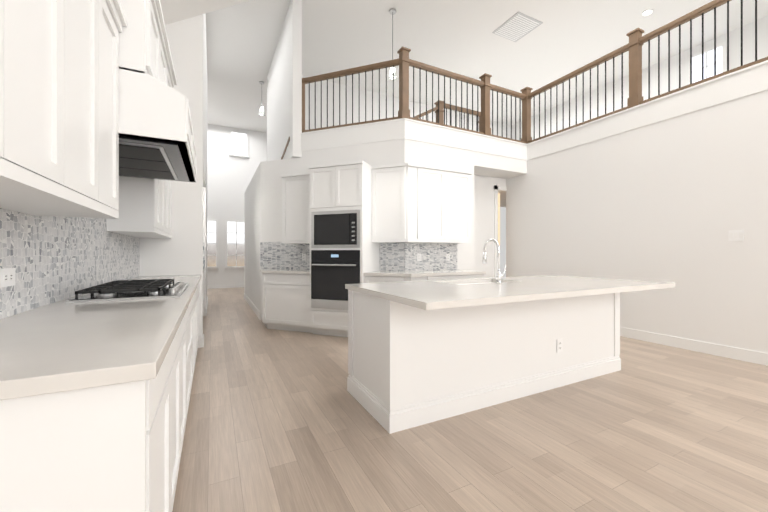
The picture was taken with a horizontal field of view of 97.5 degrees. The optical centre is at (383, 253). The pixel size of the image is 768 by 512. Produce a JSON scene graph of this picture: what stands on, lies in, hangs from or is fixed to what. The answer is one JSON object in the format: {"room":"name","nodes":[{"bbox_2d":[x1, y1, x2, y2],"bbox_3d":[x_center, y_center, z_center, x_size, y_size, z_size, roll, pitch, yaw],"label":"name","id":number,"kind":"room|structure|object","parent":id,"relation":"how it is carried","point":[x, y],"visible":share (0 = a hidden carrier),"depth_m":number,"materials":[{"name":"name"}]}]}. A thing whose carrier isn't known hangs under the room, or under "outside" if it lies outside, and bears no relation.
{"room":"kitchen","nodes":[
{"label":"kitchen","id":0,"kind":"room"},
{"bbox_2d":[0,0,27,171],"bbox_3d":[-0.974,-0.709,0.586,0.329,0.976,0.406,0,0,-27],"label":"upper cabinet","id":1,"kind":"object","parent":0,"relation":"attached to","point":[13,13],"depth_m":0.83,"materials":[{"name":"white paint"}]},
{"bbox_2d":[0,0,75,195],"bbox_3d":[-1.123,-0.709,0.877,0.329,0.976,0.473,0,0,-27],"label":"upper cabinet","id":2,"kind":"object","parent":0,"relation":"attached to","point":[51,23],"depth_m":1.05,"materials":[{"name":"white paint"}]},
{"bbox_2d":[0,0,107,207],"bbox_3d":[-1.291,-0.709,1.207,0.329,0.976,0.494,0,0,-27],"label":"upper cabinet","id":3,"kind":"object","parent":0,"relation":"attached to","point":[91,15],"depth_m":1.38,"materials":[{"name":"white paint"}]},
{"bbox_2d":[12,0,123,215],"bbox_3d":[-1.444,-0.708,1.507,0.329,0.976,0.407,0,0,-27],"label":"upper cabinet","id":4,"kind":"object","parent":0,"relation":"attached to","point":[115,141],"depth_m":1.70,"materials":[{"name":"white paint"}]},
{"bbox_2d":[104,176,163,231],"bbox_3d":[-2.181,-0.708,2.955,0.329,0.976,0.403,0,0,-27],"label":"upper cabinet","id":5,"kind":"object","parent":0,"relation":"attached to","point":[143,199],"depth_m":2.81,"materials":[{"name":"white paint"}]},
{"bbox_2d":[116,0,163,75],"bbox_3d":[-1.586,-1.220,1.930,0.459,0.500,0.465,0,0,-27],"label":"upper cabinet","id":6,"kind":"object","parent":0,"relation":"attached to","point":[141,30],"depth_m":1.81,"materials":[{"name":"white paint"}]},
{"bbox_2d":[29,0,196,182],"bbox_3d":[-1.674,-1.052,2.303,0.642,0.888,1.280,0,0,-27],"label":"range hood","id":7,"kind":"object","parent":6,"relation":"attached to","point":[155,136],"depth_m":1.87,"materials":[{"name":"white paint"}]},
{"bbox_2d":[128,184,171,235],"bbox_3d":[-2.483,-0.708,3.547,0.329,0.976,0.460,0,0,-27],"label":"upper cabinet","id":8,"kind":"object","parent":0,"relation":"attached to","point":[169,233],"depth_m":3.76,"materials":[{"name":"white paint"}]},
{"bbox_2d":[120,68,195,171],"bbox_3d":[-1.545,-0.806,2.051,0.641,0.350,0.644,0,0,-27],"label":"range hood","id":9,"kind":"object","parent":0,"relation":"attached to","point":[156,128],"depth_m":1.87,"materials":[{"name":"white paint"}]},
{"bbox_2d":[124,153,196,183],"bbox_3d":[-1.802,-0.806,2.555,0.641,0.350,0.645,0,0,-27],"label":"range hood","id":10,"kind":"object","parent":0,"relation":"attached to","point":[133,171],"depth_m":2.59,"materials":[{"name":"white paint"}]},
{"bbox_2d":[164,180,167,231],"bbox_3d":[-2.326,-0.708,3.238,0.329,0.976,0.459,0,0,-27],"label":"upper cabinet","id":11,"kind":"object","parent":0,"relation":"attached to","point":[165,181],"depth_m":3.62,"materials":[{"name":"white paint"}]},
{"bbox_2d":[164,44,167,71],"bbox_3d":[-1.755,-1.220,2.262,0.459,0.500,0.486,0,0,-27],"label":"upper cabinet","id":12,"kind":"object","parent":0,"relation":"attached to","point":[165,45],"depth_m":2.46,"materials":[{"name":"white paint"}]},
{"bbox_2d":[168,60,171,71],"bbox_3d":[-1.924,-1.220,2.594,0.459,0.500,0.465,0,0,-27],"label":"upper cabinet","id":13,"kind":"object","parent":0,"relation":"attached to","point":[169,61],"depth_m":2.62,"materials":[{"name":"white paint"}]},
{"bbox_2d":[140,13,206,336],"bbox_3d":[-3.654,-1.570,6.036,0.810,5.500,4.450,0,0,-27],"label":"wall","id":14,"kind":"structure","parent":0,"point":[180,252],"depth_m":4.18,"materials":[{"name":"white paint"}]},
{"bbox_2d":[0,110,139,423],"bbox_3d":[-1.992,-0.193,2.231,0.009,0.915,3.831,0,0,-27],"label":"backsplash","id":15,"kind":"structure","parent":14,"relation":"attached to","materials":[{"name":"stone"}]},
{"bbox_2d":[0,267,15,287],"bbox_3d":[-1.552,0.099,1.388,0.008,0.075,0.115,0,0,-27],"label":"outlet","id":16,"kind":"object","parent":15,"relation":"in","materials":[{"name":"white plastic"}]},
{"bbox_2d":[198,284,767,365],"bbox_3d":[-0.478,1.114,2.744,8.760,0.130,20.000,0,0,-27],"label":"baseboard","id":17,"kind":"structure","parent":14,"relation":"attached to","point":[756,357],"depth_m":4.16,"materials":[{"name":"white paint"}]},
{"bbox_2d":[160,0,249,24],"bbox_3d":[1.456,-3.543,-0.675,3.820,2.118,12.150,0,0,-27],"label":"ceiling","id":18,"kind":"structure","parent":0,"point":[173,11],"depth_m":4.04,"materials":[{"name":"white paint"}]},
{"bbox_2d":[207,124,266,284],"bbox_3d":[-5.435,-1.569,11.526,8.200,5.500,0.150,0,0,-27],"label":"wall","id":19,"kind":"structure","parent":0,"point":[229,178],"depth_m":11.46,"materials":[{"name":"white paint"}]},
{"bbox_2d":[207,219,218,268],"bbox_3d":[-5.886,-0.324,11.165,0.730,1.650,0.080,0,0,-27],"label":"window","id":20,"kind":"structure","parent":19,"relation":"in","point":[212,243],"depth_m":11.28,"materials":[{"name":"glass"}]},
{"bbox_2d":[225,219,243,267],"bbox_3d":[-5.075,-0.324,11.578,0.730,1.650,0.080,0,0,-27],"label":"window","id":21,"kind":"structure","parent":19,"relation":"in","point":[234,243],"depth_m":11.58,"materials":[{"name":"glass"}]},
{"bbox_2d":[229,130,248,157],"bbox_3d":[-4.999,-3.779,11.617,0.620,0.880,0.080,0,0,-27],"label":"window","id":22,"kind":"structure","parent":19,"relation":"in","point":[238,143],"depth_m":11.64,"materials":[{"name":"white glass"}]},
{"bbox_2d":[244,162,260,312],"bbox_3d":[-2.332,-0.220,7.714,1.330,2.800,3.459,0,0,-27],"label":"wall","id":23,"kind":"structure","parent":0,"point":[252,236],"depth_m":6.99,"materials":[{"name":"white paint"}]},
{"bbox_2d":[260,240,299,271],"bbox_3d":[-1.527,0.033,5.714,0.962,0.465,1.031,0,0,-27],"label":"backsplash","id":24,"kind":"structure","parent":0,"point":[284,256],"depth_m":5.79,"materials":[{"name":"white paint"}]},
{"bbox_2d":[267,0,301,160],"bbox_3d":[-2.129,-2.970,6.965,0.150,2.700,2.980,0,0,-27],"label":"wall","id":25,"kind":"structure","parent":0,"point":[284,99],"depth_m":5.99,"materials":[{"name":"white paint"}]},
{"bbox_2d":[281,137,289,158],"bbox_3d":[-1.863,-1.820,6.443,0.180,0.380,1.350,0,0,-27],"label":"rail","id":26,"kind":"object","parent":25,"relation":"in","point":[287,143],"visible":0.21,"depth_m":6.08,"materials":[{"name":"brown wood"}]},
{"bbox_2d":[261,118,404,241],"bbox_3d":[-0.908,-0.420,5.571,2.666,3.200,0.200,0,0,20],"label":"wall","id":27,"kind":"structure","parent":0,"point":[377,143],"depth_m":5.48,"materials":[{"name":"white paint"}]},
{"bbox_2d":[281,173,303,239],"bbox_3d":[-1.251,-0.729,5.443,0.717,1.058,0.736,0,0,-27],"label":"upper cabinet","id":28,"kind":"object","parent":27,"relation":"attached to","point":[292,184],"depth_m":5.35,"materials":[{"name":"white paint"}]},
{"bbox_2d":[380,236,395,239],"bbox_3d":[0.063,-0.729,4.970,0.510,1.058,0.502,0,0,-27],"label":"upper cabinet","id":29,"kind":"object","parent":27,"relation":"attached to","point":[381,237],"depth_m":4.79,"materials":[{"name":"white paint"}]},
{"bbox_2d":[380,164,399,235],"bbox_3d":[0.064,-0.738,4.799,0.355,0.957,0.379,0,0,-27],"label":"upper cabinet","id":30,"kind":"object","parent":27,"relation":"attached to","point":[389,174],"depth_m":4.79,"materials":[{"name":"white paint"}]},
{"bbox_2d":[396,240,407,271],"bbox_3d":[0.120,0.032,5.115,0.278,0.465,0.296,0,0,-27],"label":"backsplash","id":31,"kind":"structure","parent":0,"point":[401,245],"depth_m":5.06,"materials":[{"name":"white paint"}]},
{"bbox_2d":[414,100,480,131],"bbox_3d":[1.207,-2.460,6.689,2.145,1.080,0.150,0,0,-27],"label":"stair railing","id":32,"kind":"object","parent":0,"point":[441,111],"visible":0.21,"depth_m":6.70,"materials":[{"name":"brown wood"}]},
{"bbox_2d":[405,118,526,277],"bbox_3d":[1.403,-0.420,5.958,2.790,3.200,0.680,0,0,-27],"label":"wall","id":33,"kind":"structure","parent":0,"point":[489,162],"depth_m":5.73,"materials":[{"name":"white paint"}]},
{"bbox_2d":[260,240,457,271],"bbox_3d":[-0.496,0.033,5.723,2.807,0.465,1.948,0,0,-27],"label":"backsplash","id":34,"kind":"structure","parent":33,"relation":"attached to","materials":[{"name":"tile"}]},
{"bbox_2d":[301,253,305,260],"bbox_3d":[-1.340,0.060,5.637,0.056,0.115,0.059,0,0,-27],"label":"outlet","id":35,"kind":"object","parent":34,"relation":"attached to","point":[303,255],"depth_m":5.64,"materials":[{"name":"white plastic"}]},
{"bbox_2d":[417,253,421,261],"bbox_3d":[0.540,0.060,5.152,0.075,0.115,0.008,0,0,-27],"label":"outlet","id":36,"kind":"object","parent":34,"relation":"attached to","point":[419,255],"depth_m":5.15,"materials":[{"name":"white plastic"}]},
{"bbox_2d":[446,253,450,260],"bbox_3d":[1.030,0.060,5.402,0.075,0.115,0.008,0,0,-27],"label":"outlet","id":37,"kind":"object","parent":34,"relation":"attached to","point":[448,255],"depth_m":5.40,"materials":[{"name":"white plastic"}]},
{"bbox_2d":[396,163,415,239],"bbox_3d":[0.279,-0.729,4.861,0.229,1.058,0.311,0,0,-27],"label":"upper cabinet","id":38,"kind":"object","parent":33,"relation":"attached to","point":[407,171],"depth_m":4.72,"materials":[{"name":"white paint"}]},
{"bbox_2d":[416,164,447,239],"bbox_3d":[0.631,-0.729,5.029,0.551,1.058,0.330,0,0,-27],"label":"upper cabinet","id":39,"kind":"object","parent":33,"relation":"attached to","point":[431,181],"depth_m":4.89,"materials":[{"name":"white paint"}]},
{"bbox_2d":[448,168,471,243],"bbox_3d":[1.022,-0.729,5.228,0.552,1.058,0.330,0,0,-27],"label":"upper cabinet","id":40,"kind":"object","parent":33,"relation":"attached to","point":[459,181],"depth_m":5.11,"materials":[{"name":"white paint"}]},
{"bbox_2d":[494,185,506,276],"bbox_3d":[2.287,-0.070,6.612,0.320,2.500,0.018,0,0,-27],"label":"door frame","id":41,"kind":"structure","parent":33,"relation":"attached to","point":[497,188],"depth_m":6.54,"materials":[{"name":"white paint"}]},
{"bbox_2d":[172,287,767,511],"bbox_3d":[0.942,1.230,3.635,16.000,0.100,20.300,0,0,-27],"label":"floor","id":42,"kind":"structure","parent":0,"point":[281,421],"depth_m":2.12,"materials":[{"name":"brown wood"}]},
{"bbox_2d":[0,340,175,511],"bbox_3d":[-1.002,0.741,0.959,0.619,0.876,0.616,0,0,-27],"label":"base cabinet","id":43,"kind":"object","parent":42,"relation":"on","point":[97,449],"depth_m":0.78,"materials":[{"name":"white paint"}]},
{"bbox_2d":[0,276,199,403],"bbox_3d":[-1.709,0.284,2.375,0.644,0.040,3.831,0,0,-27],"label":"countertop","id":44,"kind":"structure","parent":43,"relation":"on","point":[122,332],"depth_m":1.06,"materials":[{"name":"white stone"}]},
{"bbox_2d":[65,278,188,303],"bbox_3d":[-1.666,0.236,2.307,0.520,0.057,0.900,0,0,-27],"label":"cooktop","id":45,"kind":"object","parent":44,"relation":"in","point":[117,290],"depth_m":2.04,"materials":[{"name":"black metal"}]},
{"bbox_2d":[176,324,183,484],"bbox_3d":[-1.218,0.741,1.384,0.619,0.876,0.563,0,0,-27],"label":"base cabinet","id":46,"kind":"object","parent":42,"relation":"on","point":[179,335],"depth_m":1.69,"materials":[{"name":"white paint"}]},
{"bbox_2d":[184,312,187,432],"bbox_3d":[-1.410,0.742,1.760,0.619,0.876,0.507,0,0,-27],"label":"base cabinet","id":47,"kind":"object","parent":42,"relation":"on","point":[185,313],"depth_m":2.08,"materials":[{"name":"white paint"}]},
{"bbox_2d":[188,296,195,406],"bbox_3d":[-1.706,0.742,2.342,0.619,0.876,0.913,0,0,-27],"label":"base cabinet","id":48,"kind":"object","parent":42,"relation":"on","point":[191,307],"depth_m":2.79,"materials":[{"name":"white paint"}]},
{"bbox_2d":[196,288,198,355],"bbox_3d":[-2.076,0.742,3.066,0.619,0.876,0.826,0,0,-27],"label":"base cabinet","id":49,"kind":"object","parent":42,"relation":"on","point":[197,289],"depth_m":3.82,"materials":[{"name":"white paint"}]},
{"bbox_2d":[203,243,204,310],"bbox_3d":[-3.144,-0.015,5.201,0.625,2.390,2.190,0,0,-27],"label":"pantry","id":50,"kind":"object","parent":42,"relation":"on","point":[203,271],"visible":0.08,"depth_m":6.30,"materials":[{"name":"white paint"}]},
{"bbox_2d":[261,272,307,331],"bbox_3d":[-1.463,0.743,5.518,1.027,0.875,1.437,0,0,-27],"label":"base cabinet","id":51,"kind":"object","parent":42,"relation":"on","point":[284,299],"depth_m":5.08,"materials":[{"name":"white paint"}]},
{"bbox_2d":[260,268,307,275],"bbox_3d":[-1.461,0.285,5.510,1.031,0.040,1.456,0,0,-27],"label":"countertop","id":52,"kind":"structure","parent":51,"relation":"on","point":[261,269],"depth_m":5.04,"materials":[{"name":"white stone"}]},
{"bbox_2d":[300,160,395,336],"bbox_3d":[-0.570,-0.039,5.019,1.049,2.438,1.058,0,0,-27],"label":"tall cabinet","id":53,"kind":"object","parent":42,"relation":"on","point":[353,222],"depth_m":4.74,"materials":[{"name":"white paint"}]},
{"bbox_2d":[311,209,370,248],"bbox_3d":[-0.621,-0.335,4.880,0.793,0.520,0.812,0,0,-27],"label":"microwave","id":54,"kind":"object","parent":53,"relation":"in","point":[330,228],"depth_m":4.70,"materials":[{"name":"grey metal"}]},
{"bbox_2d":[311,250,371,310],"bbox_3d":[-0.617,0.367,4.894,0.846,0.825,0.858,0,0,-27],"label":"wall oven","id":55,"kind":"object","parent":53,"relation":"in","point":[331,270],"depth_m":4.70,"materials":[{"name":"grey metal"}]},
{"bbox_2d":[364,276,391,282],"bbox_3d":[0.016,0.742,4.840,0.713,0.875,0.690,0,0,-27],"label":"base cabinet","id":56,"kind":"object","parent":42,"relation":"on","point":[367,279],"depth_m":4.59,"materials":[{"name":"white paint"}]},
{"bbox_2d":[364,268,485,279],"bbox_3d":[0.511,0.285,4.962,1.744,0.040,0.922,0,0,-27],"label":"countertop","id":57,"kind":"structure","parent":56,"relation":"on","point":[439,271],"depth_m":4.66,"materials":[{"name":"white stone"}]},
{"bbox_2d":[372,280,395,282],"bbox_3d":[-0.008,0.690,4.532,0.392,0.640,0.418,0,0,-27],"label":"base cabinet","id":58,"kind":"object","parent":42,"relation":"on","point":[373,281],"depth_m":4.54,"materials":[{"name":"white paint"}]},
{"bbox_2d":[392,276,411,281],"bbox_3d":[0.281,0.742,4.696,0.486,0.875,0.606,0,0,-27],"label":"base cabinet","id":59,"kind":"object","parent":42,"relation":"on","point":[398,278],"depth_m":4.44,"materials":[{"name":"white paint"}]},
{"bbox_2d":[412,276,427,280],"bbox_3d":[0.360,0.742,4.736,0.310,0.875,0.605,0,0,-27],"label":"base cabinet","id":60,"kind":"object","parent":42,"relation":"on","point":[414,278],"depth_m":4.48,"materials":[{"name":"white paint"}]},
{"bbox_2d":[428,276,459,279],"bbox_3d":[0.694,0.742,4.906,0.551,0.875,0.605,0,0,-27],"label":"base cabinet","id":61,"kind":"object","parent":42,"relation":"on","point":[429,277],"depth_m":4.63,"materials":[{"name":"white paint"}]},
{"bbox_2d":[460,276,484,278],"bbox_3d":[1.093,0.742,5.109,0.570,0.875,0.605,0,0,-27],"label":"base cabinet","id":62,"kind":"object","parent":42,"relation":"on","point":[461,277],"depth_m":4.85,"materials":[{"name":"white paint"}]},
{"bbox_2d":[347,291,624,433],"bbox_3d":[1.039,0.742,3.147,2.646,0.875,0.778,0,0,-27],"label":"kitchen island","id":63,"kind":"object","parent":42,"relation":"on","point":[423,352],"depth_m":2.60,"materials":[{"name":"paint"},{"name":"quartz"}]},
{"bbox_2d":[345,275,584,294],"bbox_3d":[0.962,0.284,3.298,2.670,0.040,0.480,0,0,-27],"label":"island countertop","id":64,"kind":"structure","parent":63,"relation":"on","point":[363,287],"depth_m":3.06,"materials":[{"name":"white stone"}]},
{"bbox_2d":[481,279,492,282],"bbox_3d":[0.889,0.408,3.210,0.768,0.231,0.398,0,0,-27],"label":"sink","id":65,"kind":"object","parent":64,"relation":"in","point":[482,280],"depth_m":3.52,"materials":[{"name":"white"}]},
{"bbox_2d":[369,279,674,310],"bbox_3d":[1.244,0.284,2.746,2.670,0.040,0.760,0,0,-27],"label":"island countertop","id":66,"kind":"structure","parent":63,"relation":"on","point":[448,295],"depth_m":2.40,"materials":[{"name":"white stone"}]},
{"bbox_2d":[206,0,767,132],"bbox_3d":[0.942,-4.370,3.637,16.000,0.100,20.300,0,0,-27],"label":"ceiling","id":67,"kind":"structure","parent":0,"point":[565,37],"depth_m":6.90,"materials":[{"name":"white paint"}]},
{"bbox_2d":[259,81,264,115],"bbox_3d":[-3.084,-3.909,8.498,0.150,0.819,0.150,0,0,-27],"label":"pendant light","id":68,"kind":"object","parent":67,"relation":"hanging from","point":[261,112],"visible":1,"depth_m":8.46,"materials":[{"name":"white glass"}]},
{"bbox_2d":[389,8,396,79],"bbox_3d":[0.155,-3.719,5.996,0.150,1.199,0.150,0,0,-27],"label":"pendant light","id":69,"kind":"object","parent":67,"relation":"hanging from","point":[392,11],"depth_m":5.98,"materials":[{"name":"silver metal"}]},
{"bbox_2d":[492,12,542,41],"bbox_3d":[2.544,-4.311,6.440,0.640,0.015,0.640,0,0,-27],"label":"ceiling vent","id":70,"kind":"object","parent":67,"relation":"in","point":[517,26],"visible":1,"depth_m":6.42,"materials":[{"name":"grey metal"}]},
{"bbox_2d":[641,9,652,15],"bbox_3d":[4.716,-4.312,6.031,0.170,0.013,0.170,0,0,-27],"label":"recessed light","id":71,"kind":"object","parent":67,"relation":"in","point":[647,12],"visible":0.96,"depth_m":6.02,"materials":[{"name":"white paint"}]},
{"bbox_2d":[498,193,499,244],"bbox_3d":[2.037,-0.169,8.094,2.000,2.700,0.050,0,0,-27],"label":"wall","id":72,"kind":"structure","parent":0,"point":[499,218],"depth_m":8.52,"materials":[{"name":"beige paint"}]},
{"bbox_2d":[498,192,505,206],"bbox_3d":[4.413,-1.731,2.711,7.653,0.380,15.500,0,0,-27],"label":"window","id":73,"kind":"structure","parent":0,"point":[502,199],"depth_m":9.62,"materials":[{"name":"brown glass"}]},
{"bbox_2d":[302,16,767,139],"bbox_3d":[4.448,-3.121,2.813,7.800,2.400,15.650,0,0,-27],"label":"wall","id":74,"kind":"structure","parent":0,"point":[748,44],"depth_m":8.51,"materials":[{"name":"white paint"}]},
{"bbox_2d":[302,0,767,143],"bbox_3d":[1.920,-2.571,3.601,4.010,1.100,6.899,0,0,-27],"label":"loft railing","id":75,"kind":"object","parent":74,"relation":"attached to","point":[633,47],"visible":0.92,"depth_m":5.22,"materials":[{"name":"brown wood"}]},
{"bbox_2d":[688,41,726,84],"bbox_3d":[6.555,-3.805,6.845,0.080,0.690,0.640,0,0,-27],"label":"window","id":76,"kind":"structure","parent":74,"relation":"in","point":[721,57],"depth_m":6.83,"materials":[{"name":"white glass"}]},
{"bbox_2d":[506,60,767,352],"bbox_3d":[5.258,-0.421,1.289,0.200,3.200,12.200,0,0,-27],"label":"wall","id":77,"kind":"structure","parent":0,"point":[671,188],"depth_m":4.31,"materials":[{"name":"white paint"}]},
{"bbox_2d":[729,230,743,240],"bbox_3d":[3.919,-0.200,3.750,0.009,0.120,0.120,0,0,-27],"label":"light switch","id":78,"kind":"object","parent":77,"relation":"in","point":[736,235],"visible":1,"depth_m":3.74,"materials":[{"name":"white plastic"}]}
]}

